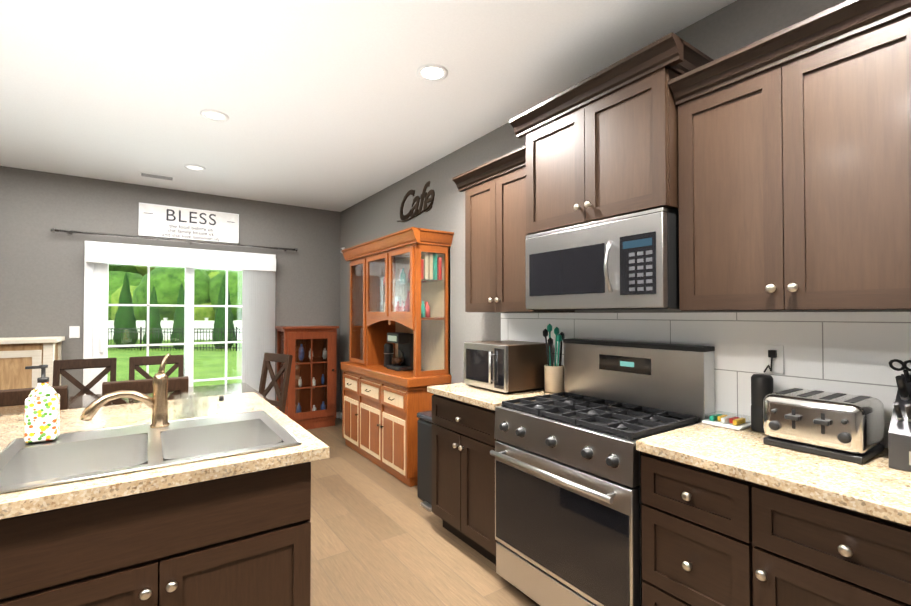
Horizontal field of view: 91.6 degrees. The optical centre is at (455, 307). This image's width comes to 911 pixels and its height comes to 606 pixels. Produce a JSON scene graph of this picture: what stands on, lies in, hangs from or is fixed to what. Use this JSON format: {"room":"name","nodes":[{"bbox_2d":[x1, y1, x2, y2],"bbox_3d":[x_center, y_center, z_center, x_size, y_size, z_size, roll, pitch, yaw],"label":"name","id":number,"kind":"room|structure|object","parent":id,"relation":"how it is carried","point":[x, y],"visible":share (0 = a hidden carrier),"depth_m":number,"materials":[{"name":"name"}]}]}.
{"room":"kitchen","nodes":[
{"label":"kitchen","id":0,"kind":"room"},
{"bbox_2d":[0,166,340,411],"bbox_3d":[-3.724,0.072,4.546,5.200,2.780,0.100,1,-1,-35],"label":"wall","id":1,"kind":"structure","parent":0,"point":[41,279],"depth_m":4.51,"materials":[{"name":"grey paint"}]},
{"bbox_2d":[69,326,79,337],"bbox_3d":[-3.803,0.245,4.420,0.080,0.120,0.010,1,-1,-35],"label":"switch plate","id":2,"kind":"object","parent":1,"relation":"attached to","point":[74,331],"visible":1,"depth_m":4.42,"materials":[{"name":"white plastic"}]},
{"bbox_2d":[50,228,297,251],"bbox_3d":[-2.969,-0.737,4.961,2.332,0.044,0.096,1,-1,-35],"label":"curtain rod","id":3,"kind":"object","parent":1,"relation":"attached to","point":[54,230],"visible":1,"depth_m":4.80,"materials":[{"name":"black metal"}]},
{"bbox_2d":[83,241,275,394],"bbox_3d":[-3.019,0.402,5.016,1.830,2.135,0.113,1,-1,-35],"label":"door","id":4,"kind":"structure","parent":1,"relation":"in","point":[96,317],"depth_m":4.79,"materials":[{"name":"white"}]},
{"bbox_2d":[85,246,275,406],"bbox_3d":[-2.954,0.418,4.929,1.808,2.040,0.093,1,-1,-35],"label":"vertical blind","id":5,"kind":"object","parent":1,"relation":"attached to","point":[258,308],"visible":0.75,"depth_m":5.25,"materials":[{"name":"white"}]},
{"bbox_2d":[138,202,238,243],"bbox_3d":[-2.981,-0.941,4.999,0.970,0.350,0.024,1,-1,-35],"label":"sign","id":6,"kind":"object","parent":1,"relation":"attached to","point":[156,220],"visible":1,"depth_m":4.97,"materials":[{"name":"white"}]},
{"bbox_2d":[336,412,341,418],"bbox_3d":[-3.371,1.411,4.014,5.198,0.085,1.138,1,-1,-35],"label":"baseboard","id":7,"kind":"structure","parent":1,"relation":"attached to","point":[338,414],"depth_m":5.92,"materials":[{"name":"white"}]},
{"bbox_2d":[0,0,736,211],"bbox_3d":[-1.422,-1.420,1.243,5.400,0.100,8.190,1,-1,-35],"label":"ceiling","id":8,"kind":"structure","parent":0,"point":[336,105],"depth_m":2.63,"materials":[{"name":"white paint"}]},
{"bbox_2d":[139,172,174,180],"bbox_3d":[-2.992,-1.314,4.442,0.300,0.008,0.140,1,-1,-35],"label":"ceiling vent","id":9,"kind":"object","parent":8,"relation":"in","point":[157,176],"visible":0.98,"depth_m":4.43,"materials":[{"name":"white metal"}]},
{"bbox_2d":[184,164,205,170],"bbox_3d":[-2.464,-1.320,4.188,0.180,0.006,0.180,1,-1,-35],"label":"recessed light","id":10,"kind":"object","parent":8,"relation":"in","point":[195,167],"visible":0.98,"depth_m":4.17,"materials":[{"name":"white"}]},
{"bbox_2d":[200,110,228,121],"bbox_3d":[-1.679,-1.337,3.089,0.180,0.006,0.180,1,-1,-35],"label":"recessed light","id":11,"kind":"object","parent":8,"relation":"in","point":[215,115],"visible":1,"depth_m":3.08,"materials":[{"name":"white"}]},
{"bbox_2d":[417,64,447,81],"bbox_3d":[-0.132,-1.345,2.542,0.180,0.006,0.180,1,-1,-35],"label":"recessed light","id":12,"kind":"object","parent":8,"relation":"in","point":[433,73],"visible":1,"depth_m":2.54,"materials":[{"name":"white"}]},
{"bbox_2d":[307,418,539,605],"bbox_3d":[-1.422,1.460,1.198,5.400,0.100,8.190,1,-1,-35],"label":"floor","id":13,"kind":"structure","parent":0,"point":[380,536],"depth_m":2.62,"materials":[{"name":"brown wood"}]},
{"bbox_2d":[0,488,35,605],"bbox_3d":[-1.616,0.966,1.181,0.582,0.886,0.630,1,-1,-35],"label":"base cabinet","id":14,"kind":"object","parent":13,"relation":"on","point":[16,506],"depth_m":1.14,"materials":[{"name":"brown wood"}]},
{"bbox_2d":[0,392,328,463],"bbox_3d":[-1.934,0.506,1.339,2.700,0.038,1.340,1,-1,-35],"label":"countertop","id":15,"kind":"structure","parent":14,"relation":"on","point":[311,448],"depth_m":2.00,"materials":[{"name":"beige stone"}]},
{"bbox_2d":[80,353,170,427],"bbox_3d":[-1.297,0.336,1.751,0.286,0.296,0.070,1,-1,-35],"label":"faucet","id":16,"kind":"object","parent":15,"relation":"on","point":[157,403],"visible":1,"depth_m":1.79,"materials":[{"name":"brown metal"}]},
{"bbox_2d":[0,410,301,493],"bbox_3d":[-1.084,0.582,1.603,0.859,0.202,0.651,1,-1,-35],"label":"double-bowl sink","id":17,"kind":"object","parent":15,"relation":"in","point":[62,458],"visible":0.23,"depth_m":1.65,"materials":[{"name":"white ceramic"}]},
{"bbox_2d":[24,365,59,443],"bbox_3d":[-1.503,0.345,1.610,0.091,0.274,0.086,1,-1,-35],"label":"soap dispenser","id":18,"kind":"object","parent":17,"relation":"on","point":[42,413],"visible":1,"depth_m":1.58,"materials":[{"name":"ceramic"}]},
{"bbox_2d":[173,394,191,418],"bbox_3d":[-1.216,0.443,1.971,0.072,0.105,0.072,1,-1,-35],"label":"tumbler","id":19,"kind":"object","parent":15,"relation":"on","point":[185,413],"visible":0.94,"depth_m":1.97,"materials":[{"name":"clear glass"}]},
{"bbox_2d":[181,391,198,416],"bbox_3d":[-1.224,0.444,2.044,0.072,0.105,0.072,1,-1,-35],"label":"tumbler","id":20,"kind":"object","parent":15,"relation":"on","point":[191,402],"visible":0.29,"depth_m":2.04,"materials":[{"name":"clear glass"}]},
{"bbox_2d":[191,393,208,417],"bbox_3d":[-1.148,0.443,1.988,0.072,0.105,0.072,1,-1,-35],"label":"tumbler","id":21,"kind":"object","parent":15,"relation":"on","point":[199,404],"visible":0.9,"depth_m":1.99,"materials":[{"name":"clear glass"}]},
{"bbox_2d":[217,396,225,415],"bbox_3d":[-1.048,0.446,1.984,0.038,0.099,0.038,1,-1,-35],"label":"soap bottle","id":22,"kind":"object","parent":15,"relation":"on","point":[221,398],"visible":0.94,"depth_m":1.98,"materials":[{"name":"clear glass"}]},
{"bbox_2d":[0,336,64,389],"bbox_3d":[-4.209,0.863,3.837,1.180,1.175,0.486,1,-1,-35],"label":"sideboard","id":23,"kind":"object","parent":13,"relation":"on","point":[18,355],"visible":0.42,"depth_m":3.90,"materials":[{"name":"beige wood"}]},
{"bbox_2d":[0,385,68,409],"bbox_3d":[-2.357,0.921,2.418,0.430,1.015,0.524,1,-1,-35],"label":"chair","id":24,"kind":"object","parent":13,"relation":"on","point":[12,397],"visible":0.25,"depth_m":2.23,"materials":[{"name":"wood"}]},
{"bbox_2d":[52,358,116,395],"bbox_3d":[-2.995,0.939,3.550,0.430,1.015,0.524,1,-1,-35],"label":"chair","id":25,"kind":"object","parent":13,"relation":"on","point":[62,366],"visible":0.25,"depth_m":3.72,"materials":[{"name":"wood"}]},
{"bbox_2d":[0,383,267,415],"bbox_3d":[-2.379,1.058,3.194,1.730,0.765,0.950,1,-1,-35],"label":"dining table","id":26,"kind":"object","parent":13,"relation":"on","point":[82,401],"visible":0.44,"depth_m":3.42,"materials":[{"name":"wood"}]},
{"bbox_2d":[102,376,188,405],"bbox_3d":[-1.928,0.926,2.764,0.430,1.015,0.524,1,-1,-35],"label":"chair","id":27,"kind":"object","parent":13,"relation":"on","point":[178,386],"visible":0.08,"depth_m":2.55,"materials":[{"name":"wood"}]},
{"bbox_2d":[129,355,183,379],"bbox_3d":[-2.584,0.943,3.834,0.430,1.015,0.524,1,-1,-35],"label":"chair","id":28,"kind":"object","parent":13,"relation":"on","point":[136,363],"visible":0.21,"depth_m":4.00,"materials":[{"name":"wood"}]},
{"bbox_2d":[259,353,292,413],"bbox_3d":[-1.847,0.947,4.060,0.430,1.015,0.524,-1,-1,35],"label":"end chair","id":29,"kind":"object","parent":13,"relation":"on","point":[286,359],"visible":0.23,"depth_m":4.19,"materials":[{"name":"wood"}]},
{"bbox_2d":[275,325,338,429],"bbox_3d":[-1.844,0.854,5.508,0.680,1.245,0.430,1,-1,-35],"label":"curio cabinet","id":30,"kind":"object","parent":13,"relation":"on","point":[311,395],"visible":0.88,"depth_m":5.47,"materials":[{"name":"brown wood"}]},
{"bbox_2d":[341,227,453,486],"bbox_3d":[-0.642,0.413,4.260,0.447,2.088,1.566,1,-1,-35],"label":"china hutch","id":31,"kind":"object","parent":13,"relation":"on","point":[399,281],"visible":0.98,"depth_m":3.94,"materials":[{"name":"brown wood"}]},
{"bbox_2d":[384,343,392,366],"bbox_3d":[-0.655,0.464,4.341,0.096,0.226,0.096,1,-1,-35],"label":"coffee grinder","id":32,"kind":"object","parent":31,"relation":"on","point":[388,351],"visible":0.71,"depth_m":4.30,"materials":[{"name":"black plastic"}]},
{"bbox_2d":[387,332,413,370],"bbox_3d":[-0.501,0.404,4.127,0.202,0.340,0.240,1,-1,-35],"label":"coffee maker","id":33,"kind":"object","parent":31,"relation":"on","point":[402,360],"visible":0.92,"depth_m":4.05,"materials":[{"name":"black plastic"}]},
{"bbox_2d":[417,410,433,511],"bbox_3d":[-0.054,1.118,3.282,0.394,0.648,0.418,1,-1,-35],"label":"trash can","id":34,"kind":"object","parent":13,"relation":"on","point":[425,423],"visible":0.31,"depth_m":3.26,"materials":[{"name":"black"}]},
{"bbox_2d":[427,382,552,564],"bbox_3d":[0.266,0.971,2.761,0.647,0.925,0.683,1,-1,-35],"label":"base cabinet","id":35,"kind":"object","parent":13,"relation":"on","point":[463,466],"visible":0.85,"depth_m":2.57,"materials":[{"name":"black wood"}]},
{"bbox_2d":[464,340,548,393],"bbox_3d":[0.315,0.367,2.825,0.423,0.284,0.410,1,-1,-35],"label":"countertop microwave","id":36,"kind":"object","parent":35,"relation":"on","point":[507,366],"visible":0.9,"depth_m":2.67,"materials":[{"name":"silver metal"}]},
{"bbox_2d":[543,324,564,392],"bbox_3d":[0.590,0.301,2.667,0.160,0.410,0.120,1,-1,-35],"label":"utensil crock","id":37,"kind":"object","parent":35,"relation":"on","point":[553,378],"visible":1,"depth_m":2.63,"materials":[{"name":"beige ceramic"}]},
{"bbox_2d":[490,338,714,605],"bbox_3d":[0.657,0.800,2.124,0.696,1.247,0.806,1,-1,-35],"label":"gas range","id":38,"kind":"object","parent":13,"relation":"on","point":[568,529],"visible":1,"depth_m":1.99,"materials":[{"name":"silver metal"}]},
{"bbox_2d":[641,454,743,605],"bbox_3d":[1.061,0.974,1.640,0.616,0.884,0.433,1,-1,-35],"label":"base cabinet","id":39,"kind":"object","parent":13,"relation":"on","point":[742,517],"depth_m":1.49,"materials":[{"name":"black wood"}]},
{"bbox_2d":[744,482,910,605],"bbox_3d":[1.296,0.969,1.301,0.616,0.884,0.518,1,-1,-35],"label":"base cabinet","id":40,"kind":"object","parent":13,"relation":"on","point":[798,551],"depth_m":1.21,"materials":[{"name":"black wood"}]},
{"bbox_2d":[636,422,910,529],"bbox_3d":[1.474,0.501,1.033,0.636,0.038,1.918,1,-1,-35],"label":"countertop","id":41,"kind":"structure","parent":40,"relation":"on","point":[873,489],"depth_m":1.35,"materials":[{"name":"beige stone"}]},
{"bbox_2d":[702,411,750,429],"bbox_3d":[1.148,0.473,1.868,0.140,0.040,0.150,1,-1,-35],"label":"tray","id":42,"kind":"object","parent":41,"relation":"on","point":[728,421],"visible":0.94,"depth_m":1.84,"materials":[{"name":"white ceramic"}]},
{"bbox_2d":[751,374,772,432],"bbox_3d":[1.227,0.380,1.772,0.075,0.224,0.076,1,-1,-35],"label":"milk frother","id":43,"kind":"object","parent":41,"relation":"on","point":[761,386],"visible":0.75,"depth_m":1.75,"materials":[{"name":"black plastic"}]},
{"bbox_2d":[763,388,883,463],"bbox_3d":[1.274,0.397,1.545,0.282,0.183,0.280,1,-1,-35],"label":"toaster","id":44,"kind":"object","parent":41,"relation":"on","point":[846,427],"visible":1,"depth_m":1.46,"materials":[{"name":"silver metal"}]},
{"bbox_2d":[888,359,910,471],"bbox_3d":[1.437,0.319,1.343,0.224,0.333,0.175,1,-1,-35],"label":"knife block","id":45,"kind":"object","parent":41,"relation":"on","point":[899,444],"visible":1,"depth_m":1.34,"materials":[{"name":"grey"}]},
{"bbox_2d":[340,0,910,411],"bbox_3d":[0.757,0.043,2.729,0.100,2.780,8.190,1,-1,-35],"label":"wall","id":46,"kind":"structure","parent":0,"point":[732,27],"depth_m":3.67,"materials":[{"name":"grey paint"}]},
{"bbox_2d":[397,181,434,221],"bbox_3d":[-0.400,-1.019,4.315,0.017,0.296,0.715,1,-1,-35],"label":"sign","id":47,"kind":"object","parent":46,"relation":"attached to","point":[425,195],"visible":1,"depth_m":4.25,"materials":[{"name":"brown metal"}]},
{"bbox_2d":[452,145,574,312],"bbox_3d":[0.351,-0.434,2.875,0.406,0.930,0.724,1,-1,-35],"label":"upper cabinet","id":48,"kind":"object","parent":46,"relation":"attached to","point":[495,229],"visible":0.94,"depth_m":2.76,"materials":[{"name":"brown wood"}]},
{"bbox_2d":[509,32,713,234],"bbox_3d":[0.763,-0.730,2.222,0.476,0.646,0.938,1,-1,-35],"label":"upper cabinet","id":49,"kind":"object","parent":46,"relation":"attached to","point":[602,144],"visible":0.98,"depth_m":2.01,"materials":[{"name":"brown wood"}]},
{"bbox_2d":[525,207,678,309],"bbox_3d":[0.760,-0.195,2.218,0.473,0.411,0.796,1,-1,-35],"label":"microwave","id":50,"kind":"object","parent":49,"relation":"attached to","point":[628,262],"visible":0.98,"depth_m":1.99,"materials":[{"name":"silver metal"}]},
{"bbox_2d":[501,312,910,447],"bbox_3d":[1.303,0.256,1.836,0.009,0.474,3.405,1,-1,-35],"label":"tile backsplash","id":51,"kind":"structure","parent":46,"relation":"attached to","point":[853,353],"depth_m":1.83,"materials":[{"name":"white tile"}]},
{"bbox_2d":[763,345,783,373],"bbox_3d":[1.278,0.211,1.798,0.074,0.115,0.070,1,-1,-35],"label":"outlet","id":52,"kind":"object","parent":51,"relation":"attached to","point":[773,358],"visible":1,"depth_m":1.80,"materials":[{"name":"white plastic"}]},
{"bbox_2d":[672,0,899,310],"bbox_3d":[1.277,-0.455,1.591,0.342,0.930,0.790,1,-1,-35],"label":"upper cabinet","id":53,"kind":"object","parent":46,"relation":"attached to","point":[794,163],"depth_m":1.48,"materials":[{"name":"brown wood"}]},
{"bbox_2d":[896,0,910,309],"bbox_3d":[1.659,-0.463,1.039,0.342,0.930,0.791,1,-1,-35],"label":"upper cabinet","id":54,"kind":"object","parent":46,"relation":"attached to","point":[903,7],"depth_m":1.28,"materials":[{"name":"brown wood"}]},
{"label":"outside","id":55,"kind":"structure","parent":0,"visible":0},
{"bbox_2d":[107,339,241,386],"bbox_3d":[-23.977,2.028,29.558,70.000,0.050,64.090,1,-1,-35],"label":"lawn","id":56,"kind":"structure","parent":55,"point":[205,373],"depth_m":13.92,"materials":[{"name":"green plant"}]},
{"bbox_2d":[109,264,137,272],"bbox_3d":[-29.946,-3.470,34.890,12.675,11.108,11.439,1,-1,-35],"label":"canopy","id":57,"kind":"object","parent":56,"relation":"on","point":[113,266],"depth_m":33.88,"materials":[{"name":"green plant"}]},
{"bbox_2d":[113,273,137,348],"bbox_3d":[-15.063,0.105,20.225,0.938,3.500,0.931,1,-1,-35],"label":"tree","id":58,"kind":"object","parent":56,"relation":"on","point":[124,324],"depth_m":20.02,"materials":[{"name":"green plant"}]},
{"bbox_2d":[133,265,156,275],"bbox_3d":[-27.418,-4.057,38.731,12.998,12.402,13.040,1,-1,-35],"label":"canopy","id":59,"kind":"object","parent":56,"relation":"on","point":[141,268],"depth_m":34.78,"materials":[{"name":"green plant"}]},
{"bbox_2d":[144,285,163,348],"bbox_3d":[-13.776,0.405,20.192,0.790,2.900,0.796,1,-1,-35],"label":"tree","id":60,"kind":"object","parent":56,"relation":"on","point":[155,309],"depth_m":20.04,"materials":[{"name":"green plant"}]},
{"bbox_2d":[108,327,241,350],"bbox_3d":[-11.472,1.330,18.902,20.772,1.008,0.064,0,-1,2],"label":"fence","id":61,"kind":"object","parent":56,"relation":"on","point":[197,332],"depth_m":18.90,"materials":[{"name":"white wood"}]},
{"bbox_2d":[108,318,241,339],"bbox_3d":[-14.855,1.283,26.421,40.284,1.338,0.170,0,-1,2],"label":"fence","id":62,"kind":"object","parent":56,"relation":"on","point":[165,323],"depth_m":26.44,"materials":[{"name":"white wood"}]},
{"bbox_2d":[171,283,184,348],"bbox_3d":[-12.493,0.354,20.143,0.802,3.000,0.843,1,-1,-35],"label":"tree","id":63,"kind":"object","parent":56,"relation":"on","point":[180,312],"depth_m":19.90,"materials":[{"name":"green plant"}]},
{"bbox_2d":[157,266,222,277],"bbox_3d":[-20.223,-1.516,36.457,8.496,7.250,8.125,1,-1,-35],"label":"canopy","id":64,"kind":"object","parent":56,"relation":"on","point":[212,271],"depth_m":33.75,"materials":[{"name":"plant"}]},
{"bbox_2d":[213,274,235,348],"bbox_3d":[-10.469,0.153,20.094,0.945,3.400,0.978,1,-1,-35],"label":"tree","id":65,"kind":"object","parent":56,"relation":"on","point":[219,315],"depth_m":19.86,"materials":[{"name":"green plant"}]},
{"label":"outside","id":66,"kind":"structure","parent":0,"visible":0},
{"bbox_2d":[108,266,242,320],"bbox_3d":[-16.639,-1.050,30.525,39.960,5.191,7.250,0,-1,1],"label":"canopy","id":67,"kind":"object","parent":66,"point":[181,275],"depth_m":28.16,"materials":[{"name":"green plant"}]}
]}

